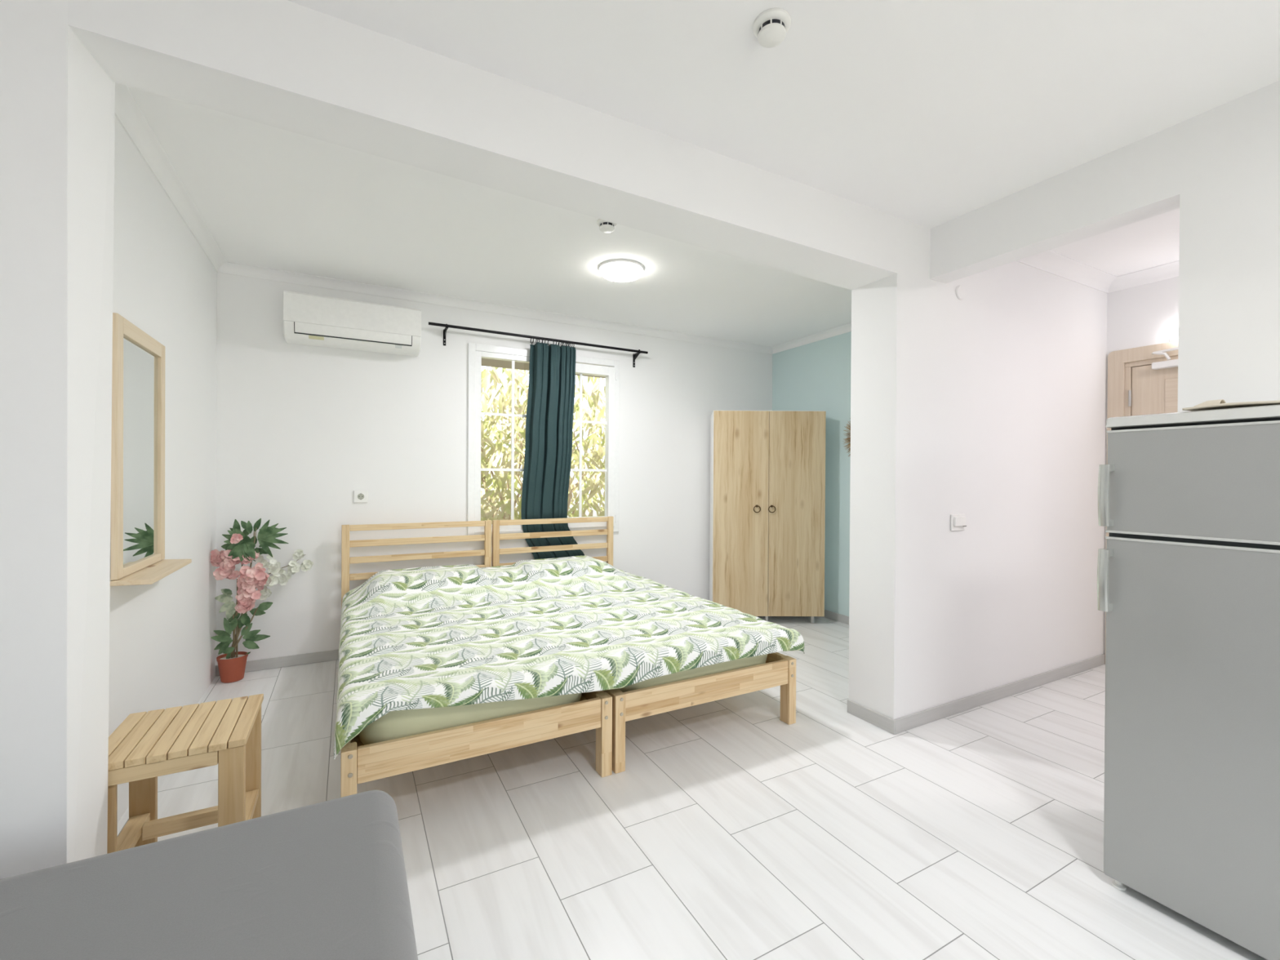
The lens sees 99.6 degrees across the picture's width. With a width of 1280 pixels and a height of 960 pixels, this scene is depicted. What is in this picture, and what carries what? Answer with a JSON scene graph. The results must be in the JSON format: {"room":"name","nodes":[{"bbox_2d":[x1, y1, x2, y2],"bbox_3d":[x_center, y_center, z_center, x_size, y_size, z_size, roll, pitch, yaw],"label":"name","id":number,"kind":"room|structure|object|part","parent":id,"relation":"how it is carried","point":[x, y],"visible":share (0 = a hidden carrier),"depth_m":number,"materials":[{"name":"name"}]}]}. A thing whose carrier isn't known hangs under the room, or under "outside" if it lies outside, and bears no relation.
{"room":"studio apartment","nodes":[
{"label":"studio apartment","id":0,"kind":"room"},
{"bbox_2d":[0,0,115,879],"bbox_3d":[-2.483,-0.032,0.678,2.667,2.430,0.198,0,0,-28],"label":"wall pier","id":1,"kind":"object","parent":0,"point":[57,102],"visible":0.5,"depth_m":1.20,"materials":[{"name":"white paint"}]},
{"bbox_2d":[108,116,217,822],"bbox_3d":[-2.151,-0.053,2.314,0.200,2.462,2.367,0,0,-28],"label":"wall","id":2,"kind":"structure","parent":0,"point":[162,655],"depth_m":2.41,"materials":[{"name":"white paint"}]},
{"bbox_2d":[110,312,191,586],"bbox_3d":[-1.832,-0.102,2.047,0.107,0.912,0.534,0,0,-28],"label":"wall mirror","id":3,"kind":"object","parent":2,"relation":"attached to","point":[138,362],"visible":0.97,"depth_m":1.99,"materials":[{"name":"brown wood"}]},
{"bbox_3d":[-1.761,-0.111,1.821,0.018,0.890,0.052,0,0,-28],"label":"rail","id":4,"kind":"part","parent":3,"relation":"part of","materials":[{"name":"wood"}]},
{"bbox_2d":[123,336,157,566],"bbox_3d":[-1.879,-0.100,2.027,0.006,0.802,0.420,0,0,-28],"label":"mirror glass","id":5,"kind":"object","parent":3,"relation":"on","point":[140,358],"depth_m":2.03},
{"bbox_3d":[-1.876,0.317,2.031,0.018,0.030,0.421,0,0,-28],"label":"cross rail","id":6,"kind":"part","parent":3,"relation":"part of","materials":[{"name":"wood"}]},
{"bbox_3d":[-1.871,-0.530,2.028,0.018,0.056,0.421,0,0,-28],"label":"cross rail","id":7,"kind":"part","parent":3,"relation":"part of","materials":[{"name":"wood"}]},
{"bbox_2d":[110,559,191,586],"bbox_3d":[-1.835,0.344,2.049,0.107,0.021,0.534,0,0,-28],"label":"shelf","id":8,"kind":"object","parent":3,"relation":"attached to","point":[150,572],"depth_m":1.96,"materials":[{"name":"wood"}]},
{"bbox_3d":[-1.985,-0.114,2.238,0.018,0.890,0.052,0,0,-28],"label":"rail","id":9,"kind":"part","parent":3,"relation":"part of","materials":[{"name":"wood"}]},
{"bbox_2d":[115,82,227,272],"bbox_3d":[-1.980,-1.267,2.277,0.060,0.072,2.177,0,0,-28],"label":"trim","id":10,"kind":"structure","parent":2,"relation":"attached to","point":[128,113],"depth_m":2.18,"materials":[{"name":"paint"}]},
{"bbox_2d":[216,272,772,664],"bbox_3d":[-0.668,-0.054,4.340,4.730,2.462,0.200,0,0,-28],"label":"wall","id":11,"kind":"structure","parent":0,"point":[300,428],"depth_m":3.68,"materials":[{"name":"white paint"}]},
{"bbox_2d":[216,649,338,675],"bbox_3d":[-0.625,1.144,4.252,4.326,0.065,0.010,0,0,-28],"label":"baseboard","id":12,"kind":"structure","parent":11,"relation":"attached to","point":[327,655],"depth_m":3.40,"materials":[{"name":"grey tile"}]},
{"bbox_2d":[283,290,421,356],"bbox_3d":[-1.828,-0.992,3.475,0.767,0.277,0.210,0,0,-28],"label":"air conditioner","id":13,"kind":"object","parent":11,"relation":"attached to","point":[308,319],"visible":1,"depth_m":3.39,"materials":[{"name":"white plastic"}]},
{"bbox_2d":[293,321,412,346],"bbox_3d":[-1.787,-0.914,3.399,0.655,0.064,0.024,0,0,-28],"label":"outlet","id":14,"kind":"object","parent":13,"relation":"attached to","point":[323,331],"depth_m":3.39,"materials":[{"name":"white plastic"}]},
{"bbox_2d":[353,490,368,502],"bbox_3d":[-1.851,0.110,3.584,0.084,0.082,0.012,0,0,-28],"label":"wall socket","id":15,"kind":"object","parent":11,"relation":"attached to","point":[359,496],"visible":1,"depth_m":3.58,"materials":[{"name":"white plastic"}]},
{"bbox_2d":[217,262,773,354],"bbox_3d":[-0.600,-1.268,4.220,4.330,0.072,0.060,0,0,-28],"label":"trim","id":16,"kind":"structure","parent":11,"relation":"attached to","point":[229,268],"depth_m":3.87,"materials":[{"name":"paint"}]},
{"bbox_2d":[428,321,648,367],"bbox_3d":[-0.711,-1.016,4.133,1.710,0.131,0.110,0,0,-28],"label":"curtain rod","id":17,"kind":"object","parent":11,"relation":"attached to","point":[446,326],"visible":1,"depth_m":4.02,"materials":[{"name":"black metal"}]},
{"bbox_3d":[-0.692,-1.065,4.099,1.710,0.024,0.020,0,0,-28],"label":"rod","id":18,"kind":"part","parent":17,"relation":"part of","materials":[{"name":"black metal"}]},
{"label":"curtain ring","id":19,"kind":"object","parent":17,"relation":"hanging from","visible":0},
{"bbox_2d":[520,342,584,559],"bbox_3d":[-0.597,0.016,4.175,0.620,2.085,0.105,0,0,-28],"label":"curtain","id":20,"kind":"object","parent":19,"relation":"hanging from","point":[552,367],"visible":0.79,"depth_m":4.12,"materials":[{"name":"teal fabric"}]},
{"bbox_2d":[466,342,619,537],"bbox_3d":[-0.717,-0.281,4.206,1.213,1.413,0.088,0,0,-28],"label":"window","id":21,"kind":"structure","parent":11,"relation":"in","point":[609,369],"depth_m":4.09,"materials":[{"name":"white plastic"}]},
{"bbox_3d":[-0.979,-0.282,4.078,0.530,1.313,0.058,0,0,-28],"label":"sash","id":22,"kind":"part","parent":21,"relation":"part of","materials":[{"name":"white plastic"}]},
{"bbox_3d":[-0.467,-0.273,4.344,0.559,1.308,0.072,0,0,-28],"label":"sash","id":23,"kind":"part","parent":21,"relation":"part of","materials":[{"name":"white plastic"}]},
{"bbox_2d":[481,358,605,377],"bbox_3d":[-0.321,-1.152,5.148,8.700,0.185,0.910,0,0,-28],"label":"trim","id":24,"kind":"structure","parent":11,"relation":"attached to","point":[485,362],"depth_m":4.98,"materials":[{"name":"paint"}]},
{"bbox_2d":[117,616,1266,959],"bbox_3d":[0.106,1.255,1.224,7.753,0.120,6.440,0,0,-28],"label":"floor","id":25,"kind":"structure","parent":0,"point":[730,829],"depth_m":1.85,"materials":[{"name":"white tile"}]},
{"bbox_2d":[106,693,263,853],"bbox_3d":[-1.363,0.960,1.619,0.348,0.450,0.367,0,0,-28],"label":"stool","id":26,"kind":"object","parent":25,"relation":"on","point":[146,746],"visible":0.74,"depth_m":1.58,"materials":[{"name":"brown wood"}]},
{"bbox_3d":[-1.413,0.971,1.418,0.060,0.428,0.014,0,0,-28],"label":"leg","id":27,"kind":"part","parent":26,"relation":"part of","materials":[{"name":"brown wood"}]},
{"bbox_3d":[-1.558,0.969,1.696,0.064,0.428,0.024,0,0,-28],"label":"leg","id":28,"kind":"part","parent":26,"relation":"part of","materials":[{"name":"brown wood"}]},
{"bbox_3d":[-1.165,0.972,1.544,0.060,0.428,0.028,0,0,-28],"label":"leg","id":29,"kind":"part","parent":26,"relation":"part of","materials":[{"name":"brown wood"}]},
{"bbox_3d":[-1.317,0.970,1.825,0.062,0.428,0.024,0,0,-28],"label":"leg","id":30,"kind":"part","parent":26,"relation":"part of","materials":[{"name":"brown wood"}]},
{"bbox_2d":[0,790,417,959],"bbox_3d":[-1.262,0.964,0.486,1.963,0.452,0.918,0,0,-28],"label":"sofa","id":31,"kind":"object","parent":25,"relation":"on","point":[326,880],"visible":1,"depth_m":0.96,"materials":[{"name":"grey fabric"}]},
{"bbox_2d":[209,518,313,683],"bbox_3d":[-2.240,0.700,3.202,0.520,0.946,0.231,0,0,-28],"label":"potted flowers","id":32,"kind":"object","parent":25,"relation":"on","point":[240,547],"visible":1,"depth_m":3.14,"materials":[{"name":"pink plant"}]},
{"bbox_3d":[-2.391,1.101,3.171,0.149,0.143,0.149,0,0,-28],"label":"pot","id":33,"kind":"part","parent":32,"relation":"part of","materials":[{"name":"plastic"}]},
{"bbox_2d":[340,520,612,797],"bbox_3d":[-1.014,0.739,2.824,0.980,0.886,2.002,0,0,-28],"label":"frame","id":34,"kind":"object","parent":25,"relation":"on","point":[593,710],"visible":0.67,"depth_m":2.02,"materials":[{"name":"brown wood"}]},
{"bbox_3d":[-1.891,0.731,3.470,0.046,0.886,0.034,0,0,-28],"label":"headboard post","id":35,"kind":"part","parent":34,"relation":"part of","materials":[{"name":"brown wood"}]},
{"bbox_3d":[-0.950,1.029,1.763,0.047,0.316,0.062,0,0,-28],"label":"leg","id":36,"kind":"part","parent":34,"relation":"part of","materials":[{"name":"brown wood"}]},
{"bbox_3d":[-1.494,0.627,3.683,0.853,0.040,0.022,0,0,-28],"label":"headboard rail","id":37,"kind":"part","parent":34,"relation":"part of","materials":[{"name":"brown wood"}]},
{"bbox_3d":[-1.493,0.519,3.682,0.853,0.040,0.022,0,0,-28],"label":"headboard rail","id":38,"kind":"part","parent":34,"relation":"part of","materials":[{"name":"brown wood"}]},
{"bbox_3d":[-1.493,0.412,3.682,0.853,0.042,0.022,0,0,-28],"label":"headboard rail","id":39,"kind":"part","parent":34,"relation":"part of","materials":[{"name":"brown wood"}]},
{"bbox_3d":[-1.492,0.310,3.681,0.853,0.038,0.022,0,0,-28],"label":"headboard rail","id":40,"kind":"part","parent":34,"relation":"part of","materials":[{"name":"brown wood"}]},
{"bbox_2d":[358,693,581,745],"bbox_3d":[-1.012,0.843,2.827,0.879,0.190,1.914,0,0,-28],"label":"mattress","id":41,"kind":"object","parent":34,"relation":"on","point":[397,724],"visible":0.03,"depth_m":1.92,"materials":[{"name":"beige fabric"}]},
{"bbox_3d":[-0.541,0.931,1.966,0.864,0.114,0.022,0,0,-28],"label":"foot rail","id":42,"kind":"part","parent":34,"relation":"part of","materials":[{"name":"brown wood"}]},
{"bbox_3d":[-1.098,0.733,3.896,0.046,0.886,0.034,0,0,-28],"label":"headboard post","id":43,"kind":"part","parent":34,"relation":"part of","materials":[{"name":"brown wood"}]},
{"bbox_3d":[-0.620,0.926,3.055,0.025,0.114,1.902,0,0,-29],"label":"rail","id":44,"kind":"part","parent":34,"relation":"part of","materials":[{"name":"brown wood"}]},
{"bbox_3d":[-0.147,1.031,2.195,0.047,0.316,0.062,0,0,-28],"label":"leg","id":45,"kind":"part","parent":34,"relation":"part of","materials":[{"name":"brown wood"}]},
{"bbox_2d":[492,515,795,773],"bbox_3d":[-0.153,0.741,3.287,1.018,0.886,2.002,0,0,-28],"label":"frame","id":46,"kind":"object","parent":25,"relation":"on","point":[779,669],"visible":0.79,"depth_m":2.51,"materials":[{"name":"brown wood"}]},
{"bbox_3d":[-1.048,0.734,3.923,0.045,0.886,0.034,0,0,-28],"label":"headboard post","id":47,"kind":"part","parent":46,"relation":"part of","materials":[{"name":"brown wood"}]},
{"bbox_3d":[-0.645,0.630,4.139,0.867,0.040,0.022,0,0,-28],"label":"headboard rail","id":48,"kind":"part","parent":46,"relation":"part of","materials":[{"name":"brown wood"}]},
{"bbox_3d":[-0.644,0.522,4.138,0.867,0.040,0.022,0,0,-28],"label":"headboard rail","id":49,"kind":"part","parent":46,"relation":"part of","materials":[{"name":"brown wood"}]},
{"bbox_3d":[-0.643,0.415,4.138,0.867,0.042,0.022,0,0,-28],"label":"headboard rail","id":50,"kind":"part","parent":46,"relation":"part of","materials":[{"name":"brown wood"}]},
{"bbox_3d":[-0.643,0.313,4.138,0.867,0.038,0.022,0,0,-28],"label":"headboard rail","id":51,"kind":"part","parent":46,"relation":"part of","materials":[{"name":"brown wood"}]},
{"bbox_3d":[-0.580,0.926,3.076,0.025,0.114,1.902,0,0,-29],"label":"rail","id":52,"kind":"part","parent":46,"relation":"part of","materials":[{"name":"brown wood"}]},
{"bbox_3d":[-0.243,0.736,4.355,0.046,0.886,0.034,0,0,-28],"label":"headboard post","id":53,"kind":"part","parent":46,"relation":"part of","materials":[{"name":"brown wood"}]},
{"bbox_3d":[-0.094,1.032,2.223,0.047,0.316,0.062,0,0,-28],"label":"leg","id":54,"kind":"part","parent":46,"relation":"part of","materials":[{"name":"brown wood"}]},
{"bbox_2d":[613,653,767,692],"bbox_3d":[-0.146,0.846,3.293,0.901,0.190,1.914,0,0,-28],"label":"mattress","id":55,"kind":"object","parent":46,"relation":"on","point":[758,660],"visible":0.02,"depth_m":2.44,"materials":[{"name":"beige fabric"}]},
{"bbox_2d":[333,555,804,759],"bbox_3d":[-0.544,0.733,3.042,2.015,0.309,1.966,0,0,-28],"label":"duvet","id":56,"kind":"object","parent":55,"relation":"on","point":[455,635],"visible":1,"depth_m":2.55,"materials":[{"name":"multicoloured fabric"}]},
{"bbox_3d":[0.326,0.934,2.432,0.888,0.114,0.022,0,0,-28],"label":"foot rail","id":57,"kind":"part","parent":46,"relation":"part of","materials":[{"name":"brown wood"}]},
{"bbox_3d":[0.245,0.929,3.520,0.025,0.114,1.903,0,0,-30],"label":"rail","id":58,"kind":"part","parent":46,"relation":"part of","materials":[{"name":"brown wood"}]},
{"bbox_3d":[0.730,1.034,2.666,0.048,0.316,0.062,0,0,-28],"label":"leg","id":59,"kind":"part","parent":46,"relation":"part of","materials":[{"name":"brown wood"}]},
{"bbox_2d":[709,410,826,623],"bbox_3d":[1.071,0.306,4.822,0.944,1.758,0.820,0,0,0],"label":"wardrobe","id":60,"kind":"object","parent":25,"relation":"on","point":[767,468],"visible":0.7,"depth_m":4.43,"materials":[{"name":"brown wood"}]},
{"bbox_3d":[0.828,0.275,4.441,0.452,1.684,0.018,0,0,0],"label":"door","id":61,"kind":"part","parent":60,"relation":"part of","materials":[{"name":"brown wood"}]},
{"bbox_3d":[1.054,1.152,4.497,0.036,0.067,0.036,0,0,0],"label":"leg","id":62,"kind":"part","parent":60,"relation":"part of","materials":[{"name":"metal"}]},
{"bbox_3d":[1.079,0.237,4.422,0.061,0.064,0.019,0,0,0],"label":"ring handle","id":63,"kind":"part","parent":60,"relation":"part of","materials":[{"name":"brown metal"}]},
{"bbox_3d":[1.288,0.278,4.442,0.461,1.684,0.018,0,0,0],"label":"door","id":64,"kind":"part","parent":60,"relation":"part of","materials":[{"name":"brown wood"}]},
{"bbox_3d":[1.432,1.154,4.492,0.036,0.067,0.036,0,0,0],"label":"leg","id":65,"kind":"part","parent":60,"relation":"part of","materials":[{"name":"metal"}]},
{"bbox_2d":[1097,404,1279,959],"bbox_3d":[1.722,0.510,1.478,0.574,1.386,0.556,0,0,-28],"label":"refrigerator","id":66,"kind":"object","parent":25,"relation":"on","point":[1188,567],"visible":1,"depth_m":1.43,"materials":[{"name":"silver metal"}]},
{"bbox_3d":[1.364,0.293,1.585,0.044,0.180,0.025,0,0,-28],"label":"handle","id":67,"kind":"part","parent":66,"relation":"part of","materials":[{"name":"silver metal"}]},
{"bbox_3d":[1.365,0.045,1.584,0.044,0.180,0.025,0,0,-28],"label":"handle","id":68,"kind":"part","parent":66,"relation":"part of","materials":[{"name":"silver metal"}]},
{"bbox_3d":[1.744,-0.167,1.483,0.535,0.034,0.554,0,0,-28],"label":"lid","id":69,"kind":"part","parent":66,"relation":"part of","materials":[{"name":"silver metal"}]},
{"bbox_3d":[1.532,0.173,1.372,0.052,0.008,0.552,0,0,-28],"label":"door edge trim","id":70,"kind":"part","parent":66,"relation":"part of","materials":[{"name":"silver metal"}]},
{"bbox_3d":[1.532,0.153,1.372,0.052,0.008,0.552,0,0,-28],"label":"door edge trim","id":71,"kind":"part","parent":66,"relation":"part of","materials":[{"name":"silver metal"}]},
{"bbox_3d":[1.533,-0.141,1.371,0.052,0.008,0.552,0,0,-28],"label":"door edge trim","id":72,"kind":"part","parent":66,"relation":"part of","materials":[{"name":"black rubber"}]},
{"bbox_3d":[1.535,0.006,1.371,0.052,0.300,0.552,0,0,-28],"label":"door","id":73,"kind":"part","parent":66,"relation":"part of","materials":[{"name":"silver metal"}]},
{"bbox_2d":[1182,399,1279,411],"bbox_3d":[1.667,-0.198,1.337,0.200,0.030,0.420,0,0,-28],"label":"rolled mat","id":74,"kind":"object","parent":66,"relation":"on","point":[1220,403],"visible":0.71,"depth_m":1.43,"materials":[{"name":"beige fabric"}]},
{"bbox_2d":[127,0,1279,346],"bbox_3d":[0.121,-1.386,1.213,7.753,0.302,6.440,0,0,-28],"label":"ceiling","id":75,"kind":"structure","parent":0,"point":[927,113],"depth_m":1.90,"materials":[{"name":"paint"}]},
{"bbox_2d":[596,218,617,233],"bbox_3d":[-0.164,-1.253,2.673,0.100,0.043,0.100,0,0,-34],"label":"smoke detector","id":76,"kind":"object","parent":75,"relation":"attached to","point":[605,226],"visible":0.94,"depth_m":2.65,"materials":[{"name":"white plastic"}]},
{"bbox_2d":[598,258,644,281],"bbox_3d":[-0.113,-1.254,3.256,0.272,0.046,0.272,0,0,-28],"label":"ceiling light","id":77,"kind":"object","parent":75,"relation":"attached to","point":[619,269],"visible":1,"depth_m":3.19,"materials":[{"name":"white plastic"}]},
{"bbox_2d":[602,267,639,281],"bbox_3d":[-0.113,-1.232,3.256,0.225,0.004,0.225,0,0,-6],"label":"diffuser","id":78,"kind":"object","parent":77,"relation":"attached to","point":[617,274],"depth_m":3.23,"materials":[{"name":"white plastic"}]},
{"bbox_2d":[752,8,791,48],"bbox_3d":[0.357,-1.212,1.463,0.100,0.043,0.100,1,0,39],"label":"smoke detector","id":79,"kind":"object","parent":75,"relation":"attached to","point":[771,27],"visible":1,"depth_m":1.44,"materials":[{"name":"white plastic"}]},
{"bbox_2d":[772,331,851,616],"bbox_3d":[1.873,-0.040,4.396,0.200,2.462,2.107,0,0,-28],"label":"wall","id":80,"kind":"structure","parent":0,"point":[815,375],"depth_m":4.62,"materials":[{"name":"green paint"}]},
{"bbox_2d":[772,322,851,353],"bbox_3d":[1.765,-1.256,4.329,0.060,0.070,2.107,0,0,-28],"label":"trim","id":81,"kind":"structure","parent":80,"relation":"attached to","point":[846,328],"depth_m":4.77,"materials":[{"name":"paint"}]},
{"bbox_2d":[822,609,848,624],"bbox_3d":[1.774,1.157,4.348,0.010,0.065,2.091,0,0,-28],"label":"baseboard","id":82,"kind":"structure","parent":80,"relation":"attached to","point":[829,615],"depth_m":4.55,"materials":[{"name":"grey tile"}]},
{"bbox_2d":[843,417,850,456],"bbox_3d":[1.782,-0.346,4.309,0.041,0.394,0.386,0,0,-28],"label":"wall decoration","id":83,"kind":"object","parent":80,"relation":"attached to","point":[848,425],"depth_m":4.42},
{"bbox_2d":[848,217,1106,719],"bbox_3d":[2.150,-0.072,3.202,2.288,2.540,0.262,0,0,-28],"label":"wall","id":84,"kind":"structure","parent":0,"point":[988,406],"depth_m":2.83,"materials":[{"name":"white paint"}]},
{"bbox_2d":[67,0,897,289],"bbox_3d":[-0.095,-1.129,1.988,2.822,0.304,0.262,0,0,-28],"label":"beam","id":85,"kind":"structure","parent":84,"relation":"attached to","point":[284,64],"depth_m":1.64,"materials":[{"name":"white paint"}]},
{"bbox_2d":[847,699,895,734],"bbox_3d":[1.132,1.161,2.659,0.010,0.065,0.272,0,0,-28],"label":"baseboard","id":86,"kind":"structure","parent":84,"relation":"attached to","point":[868,715],"depth_m":2.64,"materials":[{"name":"grey tile"}]},
{"bbox_2d":[950,514,966,530],"bbox_3d":[1.631,0.217,2.764,0.114,0.084,0.022,0,0,-28],"label":"switch","id":87,"kind":"object","parent":84,"relation":"attached to","point":[957,522],"visible":1,"depth_m":2.75,"materials":[{"name":"white plastic"}]},
{"bbox_2d":[955,284,965,299],"bbox_3d":[1.643,-0.961,2.768,0.072,0.072,0.010,0,0,-28],"label":"cable cover","id":88,"kind":"object","parent":84,"relation":"attached to","point":[960,291],"visible":1,"depth_m":2.76,"materials":[{"name":"white paint"}]},
{"bbox_2d":[893,653,1105,733],"bbox_3d":[2.119,1.165,3.040,2.088,0.065,0.010,0,0,-28],"label":"baseboard","id":89,"kind":"structure","parent":84,"relation":"attached to","point":[929,715],"depth_m":2.91,"materials":[{"name":"grey tile"}]},
{"bbox_2d":[1016,249,1116,293],"bbox_3d":[2.315,-1.265,3.088,1.713,0.090,0.080,0,0,-28],"label":"trim","id":90,"kind":"structure","parent":84,"relation":"attached to","point":[1049,261],"depth_m":3.24,"materials":[{"name":"paint"}]},
{"bbox_2d":[929,80,1279,412],"bbox_3d":[2.393,-0.006,0.986,0.130,2.430,3.873,0,0,-28],"label":"wall","id":91,"kind":"structure","parent":0,"point":[1220,166],"depth_m":1.81,"materials":[{"name":"white paint"}]},
{"bbox_2d":[1103,275,1178,653],"bbox_3d":[4.048,-0.030,1.875,0.200,2.490,3.873,0,0,-28],"label":"wall","id":92,"kind":"structure","parent":0,"point":[1142,315],"depth_m":3.38,"materials":[{"name":"white paint"}]},
{"bbox_2d":[1104,340,1177,663],"bbox_3d":[3.306,0.189,3.107,0.179,2.033,0.982,0,0,-28],"label":"door","id":93,"kind":"structure","parent":92,"relation":"in","point":[1144,380],"depth_m":3.37,"materials":[{"name":"brown wood"}]},
{"bbox_3d":[3.208,-0.784,3.155,0.026,0.032,0.333,0,0,-29],"label":"closer arm","id":94,"kind":"part","parent":93,"relation":"part of","materials":[{"name":"white plastic"}]},
{"bbox_3d":[3.287,-0.253,3.093,0.004,0.716,0.430,0,0,-28],"label":"panel","id":95,"kind":"part","parent":93,"relation":"part of","materials":[{"name":"brown wood"}]},
{"bbox_2d":[1107,260,1178,293],"bbox_3d":[3.884,-1.251,1.892,0.080,0.090,3.673,0,0,-28],"label":"trim","id":96,"kind":"structure","parent":92,"relation":"attached to","point":[1169,270],"depth_m":3.33,"materials":[{"name":"paint"}]},
{"bbox_2d":[1168,327,1178,341],"bbox_3d":[3.243,-0.870,3.118,0.044,0.075,0.295,0,0,-28],"label":"wall light","id":97,"kind":"object","parent":92,"relation":"attached to","point":[1174,332],"visible":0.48,"depth_m":3.21,"materials":[{"name":"white plastic"}]},
{"label":"outside","id":98,"kind":"structure","parent":0,"visible":0},
{"bbox_3d":[-3.002,1.319,8.750,15.000,0.150,9.760,0,0,-28],"label":"floor","id":99,"kind":"structure","parent":98,"visible":0},
{"bbox_2d":[480,366,605,524],"bbox_3d":[-0.384,-0.324,6.979,6.829,3.436,1.616,0,0,-28],"label":"hedge","id":100,"kind":"object","parent":99,"relation":"on","point":[491,503],"visible":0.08,"depth_m":6.20,"materials":[{"name":"green plant"}]}
]}

